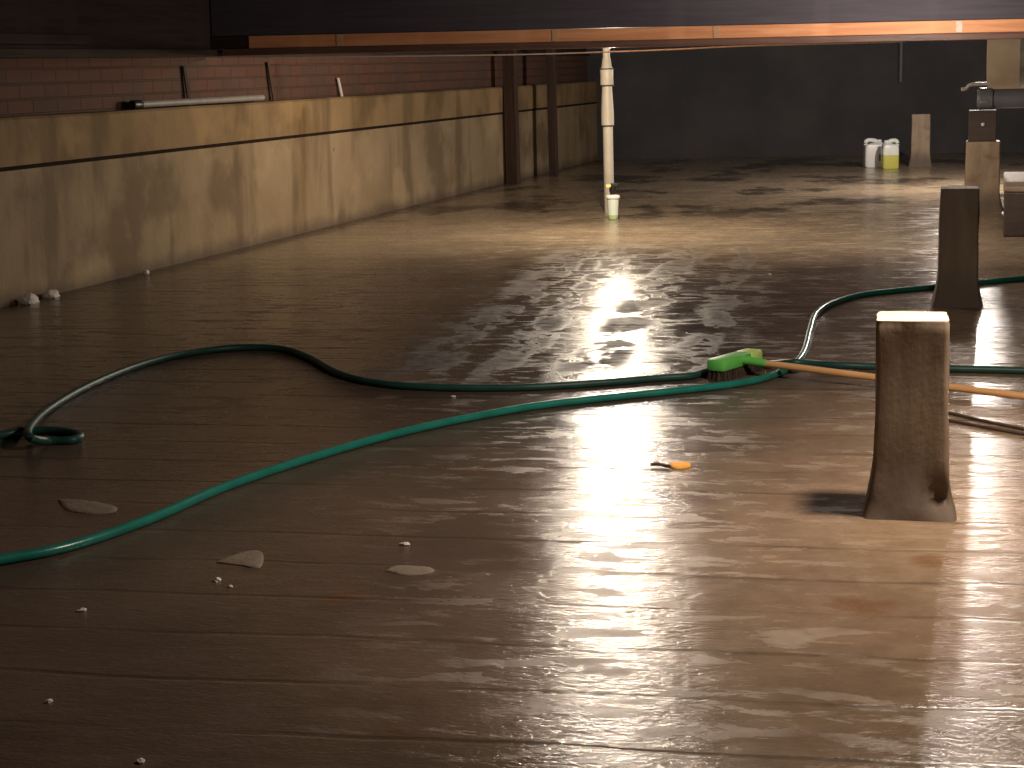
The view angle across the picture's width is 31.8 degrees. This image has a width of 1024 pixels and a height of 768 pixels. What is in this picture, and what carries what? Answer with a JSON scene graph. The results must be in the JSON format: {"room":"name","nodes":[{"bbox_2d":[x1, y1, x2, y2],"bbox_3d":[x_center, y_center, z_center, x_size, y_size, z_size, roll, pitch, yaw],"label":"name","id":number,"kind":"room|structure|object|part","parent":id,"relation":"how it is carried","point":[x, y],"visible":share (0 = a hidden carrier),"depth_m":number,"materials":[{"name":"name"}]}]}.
{"room":"basement","nodes":[
{"label":"basement","id":0,"kind":"room"},
{"bbox_2d":[0,56,597,307],"bbox_3d":[-2.030,-1.188,9.864,0.311,1.180,21.496,2,10,16],"label":"wall","id":1,"kind":"structure","parent":0,"point":[95,189],"depth_m":10.69,"materials":[{"name":"concrete"}]},
{"bbox_2d":[182,66,191,105],"bbox_3d":[-1.846,-1.692,10.223,0.018,0.224,0.062,2,10,16],"label":"strap","id":2,"kind":"object","parent":1,"relation":"on","point":[183,67],"visible":0.93,"depth_m":10.21,"materials":[{"name":"grey metal"}]},
{"bbox_2d":[128,95,264,109],"bbox_3d":[-1.780,-1.625,10.338,0.050,0.049,1.718,2,10,16],"label":"pipe","id":3,"kind":"object","parent":1,"relation":"on","point":[133,104],"visible":1,"depth_m":10.18,"materials":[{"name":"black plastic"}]},
{"bbox_2d":[266,62,275,100],"bbox_3d":[-1.521,-1.910,11.363,0.015,0.242,0.084,4,11,27],"label":"strap","id":4,"kind":"object","parent":1,"relation":"attached to","point":[268,63],"visible":1,"depth_m":11.36,"materials":[{"name":"metal"}]},
{"bbox_2d":[0,0,589,57],"bbox_3d":[-2.085,-2.011,9.728,0.232,0.490,21.496,2,10,16],"label":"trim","id":5,"kind":"structure","parent":1,"relation":"attached to","point":[28,28],"depth_m":9.45,"materials":[{"name":"brown wood"}]},
{"bbox_2d":[337,78,342,96],"bbox_3d":[-1.195,-2.062,12.510,0.016,0.128,0.074,5,12,30],"label":"peg","id":6,"kind":"object","parent":1,"relation":"on","point":[338,79],"visible":1,"depth_m":12.50,"materials":[{"name":"metal"}]},
{"bbox_2d":[0,152,1023,767],"bbox_3d":[1.988,-0.578,9.045,18.000,0.001,24.000,-1,10,0],"label":"floor","id":7,"kind":"structure","parent":0,"point":[585,603],"depth_m":4.37,"materials":[{"name":"wood"}]},
{"bbox_2d":[19,293,39,304],"bbox_3d":[-2.253,-0.400,8.399,0.065,0.048,0.124,2,10,16],"label":"lump","id":8,"kind":"object","parent":7,"relation":"on","point":[29,298],"visible":1,"depth_m":8.36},
{"bbox_2d":[44,289,59,298],"bbox_3d":[-2.202,-0.433,8.612,0.056,0.038,0.108,2,10,16],"label":"lump","id":9,"kind":"object","parent":7,"relation":"on","point":[53,293],"visible":1,"depth_m":8.58,"materials":[{"name":"grey concrete"}]},
{"bbox_2d":[77,608,86,611],"bbox_3d":[-0.854,0.448,3.574,0.021,0.006,0.014,-10,13,-39],"label":"chip","id":10,"kind":"object","parent":7,"relation":"on","point":[80,609],"visible":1,"depth_m":3.57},
{"bbox_2d":[58,499,116,513],"bbox_3d":[-1.058,0.300,4.434,0.222,0.004,0.097,6,12,36],"label":"flake","id":11,"kind":"object","parent":7,"relation":"on","point":[73,505],"visible":1,"depth_m":4.42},
{"bbox_2d":[137,758,144,763],"bbox_3d":[-0.574,0.582,2.785,0.013,0.006,0.021,-3,10,-11],"label":"chip","id":12,"kind":"object","parent":7,"relation":"on","point":[140,760],"visible":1,"depth_m":2.78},
{"bbox_2d":[213,577,220,582],"bbox_3d":[-0.616,0.408,3.764,0.015,0.008,0.025,1,10,10],"label":"chip","id":13,"kind":"object","parent":7,"relation":"on","point":[217,579],"visible":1,"depth_m":3.76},
{"bbox_2d":[216,550,263,567],"bbox_3d":[-0.565,0.380,3.926,0.113,0.004,0.117,4,11,29],"label":"flake","id":14,"kind":"object","parent":7,"relation":"on","point":[252,558],"visible":1,"depth_m":3.91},
{"bbox_2d":[399,542,409,545],"bbox_3d":[-0.239,0.356,4.016,0.025,0.007,0.017,-5,11,-20],"label":"chip","id":15,"kind":"object","parent":7,"relation":"on","point":[402,543],"visible":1,"depth_m":4.01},
{"bbox_2d":[385,565,433,575],"bbox_3d":[-0.215,0.394,3.810,0.101,0.003,0.072,3,11,24],"label":"flake","id":16,"kind":"object","parent":7,"relation":"on","point":[407,570],"visible":1,"depth_m":3.80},
{"bbox_2d":[502,50,520,182],"bbox_3d":[-0.028,-2.608,16.123,0.145,1.610,0.100,1,10,16],"label":"stud","id":17,"kind":"object","parent":7,"relation":"on","point":[510,76],"visible":0.83,"depth_m":16.12,"materials":[{"name":"brown wood"}]},
{"bbox_2d":[0,276,1023,565],"bbox_3d":[0.672,-0.062,6.219,0.595,0.025,6.132,5,12,33],"label":"garden hose","id":18,"kind":"object","parent":7,"relation":"on","point":[88,540],"visible":0.89,"depth_m":5.20,"materials":[{"name":"green rubber"}]},
{"bbox_2d":[0,344,1023,444],"bbox_3d":[0.093,-0.021,5.969,3.448,0.059,1.815,-1,10,0],"label":"garden hose","id":19,"kind":"object","parent":7,"relation":"on","point":[30,432],"visible":0.88,"depth_m":5.98,"materials":[{"name":"rubber"}]},
{"bbox_2d":[546,49,558,175],"bbox_3d":[0.375,-2.774,17.011,0.071,1.610,0.100,1,10,16],"label":"stud","id":20,"kind":"object","parent":7,"relation":"on","point":[550,58],"visible":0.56,"depth_m":17.01,"materials":[{"name":"brown wood"}]},
{"bbox_2d":[600,48,613,212],"bbox_3d":[0.668,-2.002,12.650,0.100,1.600,0.100,-9,13,-38],"label":"stack","id":21,"kind":"object","parent":7,"relation":"on","point":[606,70],"visible":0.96,"depth_m":12.64,"materials":[{"name":"plastic"}]},
{"bbox_2d":[605,183,619,219],"bbox_3d":[0.685,-1.242,12.231,0.098,0.248,0.098,-3,10,-8],"label":"spray bottle","id":22,"kind":"object","parent":7,"relation":"on","point":[612,199],"visible":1,"depth_m":12.21,"materials":[{"name":"white plastic"}]},
{"bbox_2d":[651,462,670,467],"bbox_3d":[0.393,0.213,4.726,0.061,0.012,0.019,5,12,33],"label":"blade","id":23,"kind":"object","parent":7,"relation":"on","point":[655,463],"visible":1,"depth_m":4.73,"materials":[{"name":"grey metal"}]},
{"bbox_2d":[668,461,690,468],"bbox_3d":[0.442,0.212,4.745,0.060,0.008,0.075,-1,10,0],"label":"fallen leaf","id":24,"kind":"object","parent":7,"relation":"on","point":[677,464],"visible":1,"depth_m":4.73,"materials":[{"name":"orange plant"}]},
{"bbox_2d":[707,348,1023,399],"bbox_3d":[1.310,-0.005,5.676,1.465,0.073,0.271,6,12,36],"label":"brush","id":25,"kind":"object","parent":7,"relation":"on","point":[736,364],"visible":0.98,"depth_m":5.97,"materials":[{"name":"green plastic"}]},
{"bbox_2d":[742,355,765,366],"bbox_3d":[0.812,-0.077,6.041,0.097,0.035,0.034,6,12,36],"label":"socket","id":26,"kind":"object","parent":25,"relation":"attached to","point":[747,360],"depth_m":6.03,"materials":[{"name":"green plastic"}]},
{"bbox_3d":[1.362,0.005,5.639,1.336,0.059,0.023,6,12,36],"label":"handle","id":27,"kind":"part","parent":25,"relation":"part of","materials":[{"name":"brown wood"}]},
{"bbox_2d":[863,138,882,166],"bbox_3d":[3.519,-2.250,17.489,0.207,0.281,0.142,-1,10,0],"label":"plastic jug","id":28,"kind":"object","parent":7,"relation":"on","point":[871,151],"visible":0.88,"depth_m":17.43,"materials":[{"name":"white plastic"}]},
{"bbox_3d":[3.487,-2.352,17.473,0.148,0.075,0.040,-1,10,0],"label":"handle","id":29,"kind":"part","parent":28,"relation":"part of","materials":[{"name":"white plastic"}]},
{"bbox_2d":[881,138,898,168],"bbox_3d":[3.615,-2.203,17.196,0.166,0.286,0.120,-1,10,0],"label":"plastic jug","id":30,"kind":"object","parent":7,"relation":"on","point":[889,151],"visible":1,"depth_m":17.15,"materials":[{"name":"yellow plastic"}]},
{"bbox_3d":[3.634,-2.307,17.178,0.124,0.076,0.040,-1,10,0],"label":"handle","id":31,"kind":"part","parent":30,"relation":"part of","materials":[{"name":"plastic"}]},
{"bbox_2d":[863,311,956,521],"bbox_3d":[0.931,0.070,4.195,0.214,0.460,0.213,1,10,12],"label":"concrete pier","id":32,"kind":"object","parent":7,"relation":"on","point":[909,480],"visible":1,"depth_m":4.12,"materials":[{"name":"concrete"}]},
{"bbox_2d":[908,114,931,166],"bbox_3d":[3.966,-2.367,17.471,0.234,0.500,0.235,1,10,13],"label":"concrete pier","id":33,"kind":"object","parent":7,"relation":"on","point":[920,156],"visible":1,"depth_m":17.39,"materials":[{"name":"beige concrete"}]},
{"bbox_2d":[931,186,983,307],"bbox_3d":[1.903,-0.587,7.672,0.219,0.500,0.219,1,10,13],"label":"concrete pier","id":34,"kind":"object","parent":7,"relation":"on","point":[957,283],"visible":1,"depth_m":7.60,"materials":[{"name":"brown concrete"}]},
{"bbox_2d":[964,140,1002,210],"bbox_3d":[3.236,-1.436,12.389,0.300,0.470,0.303,1,10,14],"label":"concrete pier","id":35,"kind":"object","parent":7,"relation":"on","point":[982,159],"visible":0.71,"depth_m":12.27,"materials":[{"name":"beige concrete"}]},
{"bbox_2d":[968,110,996,140],"bbox_3d":[3.220,-1.770,12.325,0.185,0.208,0.194,1,10,14],"label":"bracket","id":36,"kind":"object","parent":35,"relation":"on","point":[982,124],"visible":1,"depth_m":12.24,"materials":[{"name":"metal"}]},
{"bbox_2d":[977,88,1023,109],"bbox_3d":[4.249,-1.926,12.052,2.200,0.148,0.153,1,10,13],"label":"drain pipe","id":37,"kind":"object","parent":36,"relation":"on","point":[987,98],"visible":1,"depth_m":12.21,"materials":[{"name":"black plastic"}]},
{"bbox_2d":[961,82,989,90],"bbox_3d":[3.159,-2.027,12.264,0.195,0.060,0.025,-1,10,0],"label":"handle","id":38,"kind":"object","parent":37,"relation":"attached to","point":[969,85],"visible":1,"depth_m":12.25,"materials":[{"name":"metal"}]},
{"bbox_2d":[948,411,1023,430],"bbox_3d":[1.381,0.109,5.210,0.019,0.010,0.537,-7,12,-31],"label":"wire","id":39,"kind":"object","parent":7,"relation":"on","point":[949,412],"visible":0.62,"depth_m":5.21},
{"bbox_2d":[949,419,1023,435],"bbox_3d":[1.359,0.124,5.129,0.017,0.010,0.477,-9,13,-37],"label":"wire","id":40,"kind":"object","parent":7,"relation":"on","point":[950,420],"visible":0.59,"depth_m":5.13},
{"bbox_2d":[1003,172,1023,236],"bbox_3d":[4.019,-1.101,10.917,2.012,0.292,1.432,2,10,15],"label":"block","id":41,"kind":"object","parent":7,"relation":"on","point":[1013,182],"visible":1,"depth_m":10.50,"materials":[{"name":"wood"}]},
{"bbox_2d":[586,40,1023,159],"bbox_3d":[6.179,-3.342,19.643,11.500,1.670,0.301,-1,10,2],"label":"wall","id":42,"kind":"structure","parent":0,"point":[788,100],"depth_m":19.63,"materials":[{"name":"black paint"}]},
{"bbox_2d":[898,42,903,81],"bbox_3d":[4.205,-3.684,19.442,0.048,0.835,0.048,-1,10,0],"label":"pipe","id":43,"kind":"object","parent":42,"relation":"attached to","point":[900,78],"visible":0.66,"depth_m":19.46,"materials":[{"name":"black plastic"}]},
{"bbox_3d":[2.454,-2.203,8.759,17.000,0.040,24.000,-1,10,0],"label":"ceiling","id":44,"kind":"structure","parent":0,"visible":0},
{"bbox_2d":[210,0,1023,55],"bbox_3d":[2.554,-2.214,10.314,8.734,0.481,0.142,-1,10,4],"label":"ceiling beam","id":45,"kind":"structure","parent":44,"relation":"attached to","point":[238,27],"depth_m":10.42,"materials":[{"name":"brown wood"}]},
{"bbox_2d":[262,41,904,57],"bbox_3d":[0.419,-1.952,10.543,3.767,0.036,0.008,-1,10,0],"label":"cable","id":46,"kind":"object","parent":45,"relation":"attached to","point":[904,41],"visible":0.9,"depth_m":10.54,"materials":[{"name":"black rubber"}]},
{"bbox_2d":[987,39,1023,88],"bbox_3d":[4.103,-2.435,12.330,1.620,0.817,0.552,2,10,17],"label":"tank","id":47,"kind":"object","parent":44,"relation":"hanging from","point":[1005,57],"visible":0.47,"depth_m":12.33,"materials":[{"name":"beige metal"}]}
]}

